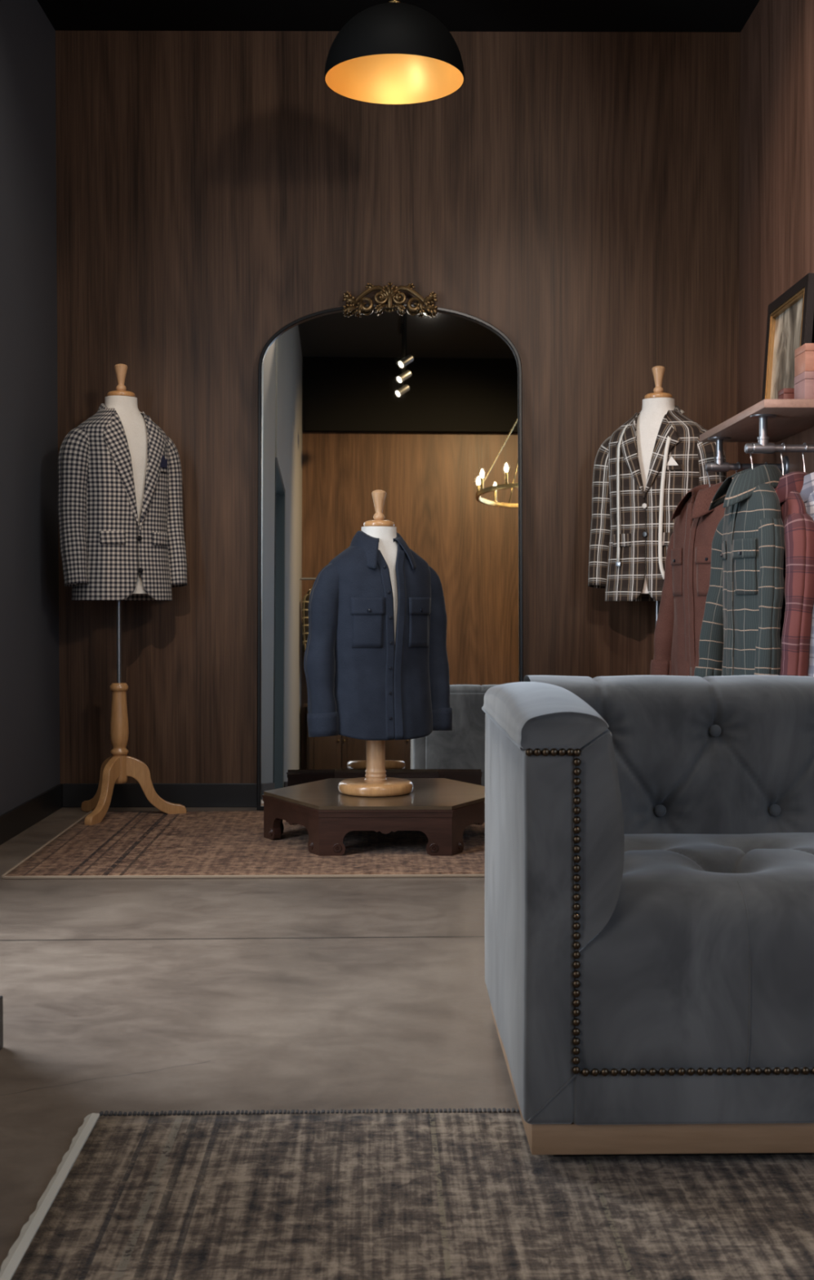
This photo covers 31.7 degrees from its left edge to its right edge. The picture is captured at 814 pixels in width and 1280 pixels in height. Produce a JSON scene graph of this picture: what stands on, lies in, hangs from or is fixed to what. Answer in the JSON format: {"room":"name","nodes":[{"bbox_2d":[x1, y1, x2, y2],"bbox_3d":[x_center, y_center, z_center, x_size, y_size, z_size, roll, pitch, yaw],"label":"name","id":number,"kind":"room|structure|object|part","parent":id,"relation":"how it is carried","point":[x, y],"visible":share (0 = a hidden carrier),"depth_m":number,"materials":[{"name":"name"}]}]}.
{"room":"clothing store","nodes":[
{"label":"clothing store","id":0,"kind":"room"},
{"bbox_2d":[0,0,59,815],"bbox_3d":[-1.515,-1.607,4.311,0.144,4.700,3.260,0,1,0],"label":"wall","id":1,"kind":"structure","parent":0,"point":[29,674],"depth_m":5.50,"materials":[{"name":"grey paint"}]},
{"bbox_2d":[0,783,62,844],"bbox_3d":[-1.437,0.693,4.364,0.012,0.100,3.248,0,1,0],"label":"baseboard","id":2,"kind":"structure","parent":1,"relation":"attached to","point":[19,819],"depth_m":5.46,"materials":[{"name":"black wood"}]},
{"bbox_2d":[0,807,518,1268],"bbox_3d":[0.342,0.870,1.375,5.900,0.100,9.900,0,1,0],"label":"floor","id":3,"kind":"structure","parent":0,"point":[127,995],"depth_m":3.07,"materials":[{"name":"concrete"}]},
{"bbox_2d":[0,810,484,879],"bbox_3d":[-0.094,0.717,5.152,2.358,0.010,1.391,0,1,-1],"label":"area rug","id":4,"kind":"object","parent":3,"relation":"on","point":[191,844],"visible":0.39,"depth_m":4.85,"materials":[{"name":"brown carpet"}]},
{"bbox_2d":[80,363,186,825],"bbox_3d":[-1.188,-0.192,5.733,0.470,1.798,0.408,-1,2,-44],"label":"dress form","id":5,"kind":"object","parent":4,"relation":"on","point":[116,769],"visible":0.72,"depth_m":5.65,"materials":[{"name":"brown wood"}]},
{"bbox_3d":[-1.246,0.582,5.812,0.031,0.247,0.242,-1,2,-44],"label":"leg","id":6,"kind":"part","parent":5,"relation":"part of","materials":[{"name":"brown wood"}]},
{"bbox_3d":[-1.184,0.588,5.572,0.031,0.247,0.242,0,2,16],"label":"leg","id":7,"kind":"part","parent":5,"relation":"part of","materials":[{"name":"brown wood"}]},
{"bbox_2d":[57,403,186,600],"bbox_3d":[-1.121,-0.544,5.653,0.553,0.776,0.260,-1,2,-43],"label":"suit jacket","id":8,"kind":"object","parent":5,"relation":"on","point":[100,531],"visible":0.94,"depth_m":5.52,"materials":[{"name":"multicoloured fabric"}]},
{"bbox_2d":[160,455,167,467],"bbox_3d":[-0.959,-0.704,5.646,0.010,0.048,0.046,1,2,30],"label":"pocket square","id":9,"kind":"object","parent":8,"relation":"in","point":[163,464],"visible":1,"depth_m":5.64,"materials":[{"name":"blue fabric"}]},
{"bbox_3d":[-1.007,0.584,5.745,0.242,0.247,0.031,0,2,-14],"label":"leg","id":10,"kind":"part","parent":5,"relation":"part of","materials":[{"name":"brown wood"}]},
{"bbox_2d":[262,777,484,855],"bbox_3d":[-0.074,0.629,5.173,0.900,0.166,0.782,0,1,0],"label":"table","id":11,"kind":"object","parent":4,"relation":"on","point":[442,809],"visible":0.77,"depth_m":4.84,"materials":[{"name":"brown wood"}]},
{"bbox_3d":[-0.395,0.642,5.356,0.028,0.130,0.443,1,2,30],"label":"apron panel","id":12,"kind":"part","parent":11,"relation":"part of","materials":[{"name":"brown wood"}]},
{"bbox_3d":[-0.393,0.652,4.986,0.246,0.130,0.398,0,1,0],"label":"apron panel","id":13,"kind":"part","parent":11,"relation":"part of","materials":[{"name":"brown wood"}]},
{"bbox_3d":[-0.074,0.562,5.171,0.900,0.006,0.779,0,1,0],"label":"edge moulding","id":14,"kind":"part","parent":11,"relation":"part of","materials":[{"name":"brown wood"}]},
{"bbox_2d":[337,489,413,796],"bbox_3d":[-0.099,0.005,5.121,0.324,1.082,0.268,0,1,0],"label":"dress form","id":15,"kind":"object","parent":11,"relation":"on","point":[375,783],"visible":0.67,"depth_m":5.07,"materials":[{"name":"brown wood"}]},
{"bbox_2d":[303,530,452,740],"bbox_3d":[-0.096,-0.021,5.110,0.570,0.737,0.264,-1,2,-28],"label":"overshirt","id":16,"kind":"object","parent":15,"relation":"on","point":[362,685],"visible":0.98,"depth_m":4.99,"materials":[{"name":"blue fabric"}]},
{"bbox_3d":[-0.072,0.656,4.803,0.443,0.130,0.028,0,1,0],"label":"apron panel","id":17,"kind":"part","parent":11,"relation":"part of","materials":[{"name":"brown wood"}]},
{"bbox_3d":[0.248,0.652,4.990,0.028,0.130,0.443,1,2,30],"label":"apron panel","id":18,"kind":"part","parent":11,"relation":"part of","materials":[{"name":"brown wood"}]},
{"bbox_2d":[636,365,675,624],"bbox_3d":[1.030,-0.188,5.664,0.451,1.793,0.455,0,1,0],"label":"dress form","id":19,"kind":"object","parent":4,"relation":"on","point":[655,405],"visible":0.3,"depth_m":5.62,"materials":[{"name":"white fabric"}]},
{"bbox_2d":[587,405,726,600],"bbox_3d":[0.990,-0.541,5.675,0.564,0.774,0.263,1,2,33],"label":"suit jacket","id":20,"kind":"object","parent":19,"relation":"on","point":[624,582],"visible":0.73,"depth_m":5.60,"materials":[{"name":"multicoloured fabric"}]},
{"bbox_2d":[615,409,684,579],"bbox_3d":[0.979,-0.579,5.676,0.230,0.683,0.257,1,2,33],"label":"tape measure","id":21,"kind":"object","parent":20,"relation":"on","point":[668,441],"visible":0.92,"depth_m":5.54,"materials":[{"name":"white"}]},
{"bbox_2d":[666,456,678,465],"bbox_3d":[1.022,-0.690,5.517,0.048,0.036,0.004,0,2,16],"label":"pocket square","id":22,"kind":"object","parent":20,"relation":"in","point":[671,462],"visible":1,"depth_m":5.51,"materials":[{"name":"white fabric"}]},
{"bbox_2d":[257,281,523,809],"bbox_3d":[-0.069,-0.392,5.894,1.090,2.170,0.155,0,1,-1],"label":"floor mirror","id":23,"kind":"object","parent":3,"relation":"on","point":[419,404],"visible":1,"depth_m":5.91,"materials":[{"name":"black mirror"}]},
{"bbox_2d":[0,1107,813,1279],"bbox_3d":[0.947,0.810,1.505,2.924,0.012,1.813,0,1,-1],"label":"area rug","id":24,"kind":"object","parent":3,"relation":"on","point":[445,1195],"visible":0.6,"depth_m":2.01,"materials":[{"name":"carpet"}]},
{"bbox_2d":[481,675,813,1155],"bbox_3d":[0.979,0.428,2.542,1.645,0.704,0.809,0,1,-1],"label":"sofa","id":25,"kind":"object","parent":24,"relation":"on","point":[649,905],"visible":1,"depth_m":2.15,"materials":[{"name":"grey fabric"}]},
{"bbox_3d":[0.206,0.432,2.527,0.083,0.566,0.798,0,1,-1],"label":"arm","id":26,"kind":"part","parent":25,"relation":"part of","materials":[{"name":"grey fabric"}]},
{"bbox_3d":[0.984,0.683,2.189,1.472,0.081,0.076,0,1,-1],"label":"rail","id":27,"kind":"part","parent":25,"relation":"part of","materials":[{"name":"grey fabric"}]},
{"bbox_3d":[0.978,0.497,2.475,1.468,0.284,0.663,0,1,-1],"label":"seat","id":28,"kind":"part","parent":25,"relation":"part of","materials":[{"name":"grey fabric"}]},
{"bbox_2d":[55,30,740,783],"bbox_3d":[-0.038,-1.651,6.014,3.200,4.700,0.130,0,1,0],"label":"wall","id":29,"kind":"structure","parent":0,"point":[576,197],"depth_m":5.95,"materials":[{"name":"brown wood"}]},
{"bbox_2d":[62,783,257,807],"bbox_3d":[-0.036,0.650,6.003,2.812,0.100,0.012,0,1,0],"label":"baseboard","id":30,"kind":"structure","parent":29,"relation":"attached to","point":[123,795],"depth_m":5.99,"materials":[{"name":"black wood"}]},
{"bbox_2d":[36,0,759,32],"bbox_3d":[-0.034,-2.553,5.306,2.840,0.100,1.240,0,1,0],"label":"ceiling","id":31,"kind":"structure","parent":0,"point":[456,15],"depth_m":5.76,"materials":[{"name":"black paint"}]},
{"bbox_2d":[324,0,464,104],"bbox_3d":[-0.043,-2.214,4.944,0.484,0.558,0.484,0,1,0],"label":"pendant lamp","id":32,"kind":"object","parent":31,"relation":"hanging from","point":[393,51],"visible":1,"depth_m":4.90,"materials":[{"name":"black metal"}]},
{"bbox_2d":[737,0,813,474],"bbox_3d":[1.461,-1.615,4.614,0.140,4.700,2.690,0,1,0],"label":"wall","id":33,"kind":"structure","parent":0,"point":[776,247],"depth_m":5.40,"materials":[{"name":"brown wood"}]},
{"bbox_2d":[704,436,789,475],"bbox_3d":[1.238,-0.665,5.232,0.298,0.145,0.084,0,1,0],"label":"rail","id":34,"kind":"object","parent":33,"relation":"attached to","point":[718,465],"visible":0.93,"depth_m":5.22,"materials":[{"name":"grey metal"}]},
{"bbox_2d":[706,462,712,486],"bbox_3d":[1.110,-0.547,5.236,0.031,0.208,0.310,-1,2,-21],"label":"hanger","id":35,"kind":"object","parent":34,"relation":"hanging from","point":[708,462],"visible":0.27,"depth_m":5.24,"materials":[{"name":"silver metal"}]},
{"bbox_2d":[649,481,724,675],"bbox_3d":[1.097,-0.179,5.245,0.230,0.792,0.482,-1,2,-21],"label":"shirt","id":36,"kind":"object","parent":35,"relation":"hanging from","point":[685,589],"visible":0.48,"depth_m":5.25,"materials":[{"name":"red fabric"}]},
{"bbox_2d":[699,399,813,442],"bbox_3d":[1.243,-0.741,4.885,0.292,0.026,0.950,0,1,0],"label":"wall shelf","id":37,"kind":"object","parent":33,"relation":"attached to","point":[794,416],"visible":1,"depth_m":4.82,"materials":[{"name":"brown wood"}]},
{"bbox_2d":[777,388,794,399],"bbox_3d":[1.229,-0.778,4.624,0.045,0.060,0.070,0,1,0],"label":"wooden box","id":38,"kind":"object","parent":37,"relation":"on","point":[784,393],"visible":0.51,"depth_m":4.59,"materials":[{"name":"red"}]},
{"bbox_3d":[1.229,-0.800,4.624,0.045,0.016,0.070,0,1,0],"label":"lid","id":39,"kind":"part","parent":38,"relation":"part of","materials":[{"name":"red"}]},
{"bbox_2d":[761,272,813,400],"bbox_3d":[1.329,-0.991,5.015,0.055,0.466,0.520,0,1,0],"label":"framed painting","id":40,"kind":"object","parent":37,"relation":"on","point":[789,326],"visible":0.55,"depth_m":5.04,"materials":[{"name":"black metal"}]},
{"bbox_2d":[794,371,813,399],"bbox_3d":[1.256,-0.788,4.481,0.056,0.087,0.120,0,1,0],"label":"wooden box","id":41,"kind":"object","parent":37,"relation":"on","point":[803,382],"visible":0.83,"depth_m":4.42,"materials":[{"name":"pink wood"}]},
{"bbox_2d":[794,342,813,377],"bbox_3d":[1.286,-0.875,4.483,0.112,0.086,0.120,0,1,0],"label":"wooden box","id":42,"kind":"object","parent":41,"relation":"on","point":[804,354],"visible":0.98,"depth_m":4.43,"materials":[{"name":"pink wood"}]},
{"bbox_3d":[1.286,-0.907,4.482,0.112,0.023,0.120,0,1,0],"label":"lid","id":43,"kind":"part","parent":42,"relation":"part of","materials":[{"name":"pink cardboard"}]},
{"bbox_3d":[1.256,-0.820,4.480,0.056,0.024,0.120,0,1,0],"label":"lid","id":44,"kind":"part","parent":41,"relation":"part of","materials":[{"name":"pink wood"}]},
{"bbox_2d":[744,413,813,453],"bbox_3d":[1.239,-0.648,4.603,0.304,0.145,0.084,0,1,0],"label":"rail","id":45,"kind":"object","parent":33,"relation":"attached to","point":[762,446],"visible":1,"depth_m":4.59,"materials":[{"name":"grey metal"}]},
{"bbox_2d":[750,442,755,469],"bbox_3d":[1.114,-0.531,4.605,0.031,0.208,0.310,0,1,-7],"label":"hanger","id":46,"kind":"object","parent":45,"relation":"hanging from","point":[752,442],"visible":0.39,"depth_m":4.61,"materials":[{"name":"silver metal"}]},
{"bbox_2d":[693,464,784,677],"bbox_3d":[1.100,-0.163,4.632,0.230,0.792,0.459,0,1,-7],"label":"shirt","id":47,"kind":"object","parent":46,"relation":"hanging from","point":[740,630],"visible":0.92,"depth_m":4.51,"materials":[{"name":"green fabric"}]},
{"bbox_2d":[780,442,785,475],"bbox_3d":[1.212,-0.520,4.606,0.032,0.230,0.310,0,1,-4],"label":"hanger","id":48,"kind":"object","parent":45,"relation":"hanging from","point":[784,443],"visible":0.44,"depth_m":4.60,"materials":[{"name":"silver metal"}]},
{"bbox_2d":[802,442,807,471],"bbox_3d":[1.282,-0.520,4.606,0.032,0.230,0.310,0,1,-4],"label":"hanger","id":49,"kind":"object","parent":45,"relation":"hanging from","point":[804,443],"visible":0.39,"depth_m":4.61,"materials":[{"name":"silver metal"}]},
{"bbox_2d":[773,471,813,675],"bbox_3d":[1.200,-0.141,4.614,0.228,0.792,0.472,0,1,-4],"label":"shirt","id":50,"kind":"object","parent":49,"relation":"hanging from","point":[796,621],"visible":0.38,"depth_m":4.39,"materials":[{"name":"red fabric"}]},
{"bbox_2d":[800,471,813,676],"bbox_3d":[1.270,-0.141,4.617,0.228,0.792,0.472,0,1,-4],"label":"shirt","id":51,"kind":"object","parent":49,"relation":"hanging from","point":[806,493],"visible":0.05,"depth_m":4.48,"materials":[{"name":"fabric"}]},
{"bbox_3d":[-0.929,-1.548,2.020,0.288,4.700,1.330,0,1,0],"label":"wall","id":52,"kind":"structure","parent":0,"visible":0},
{"bbox_2d":[0,995,3,1049],"bbox_3d":[-0.779,0.751,2.096,0.012,0.100,1.322,0,1,0],"label":"baseboard","id":53,"kind":"structure","parent":52,"relation":"attached to","point":[1,997],"depth_m":2.74,"materials":[{"name":"black"}]}
]}

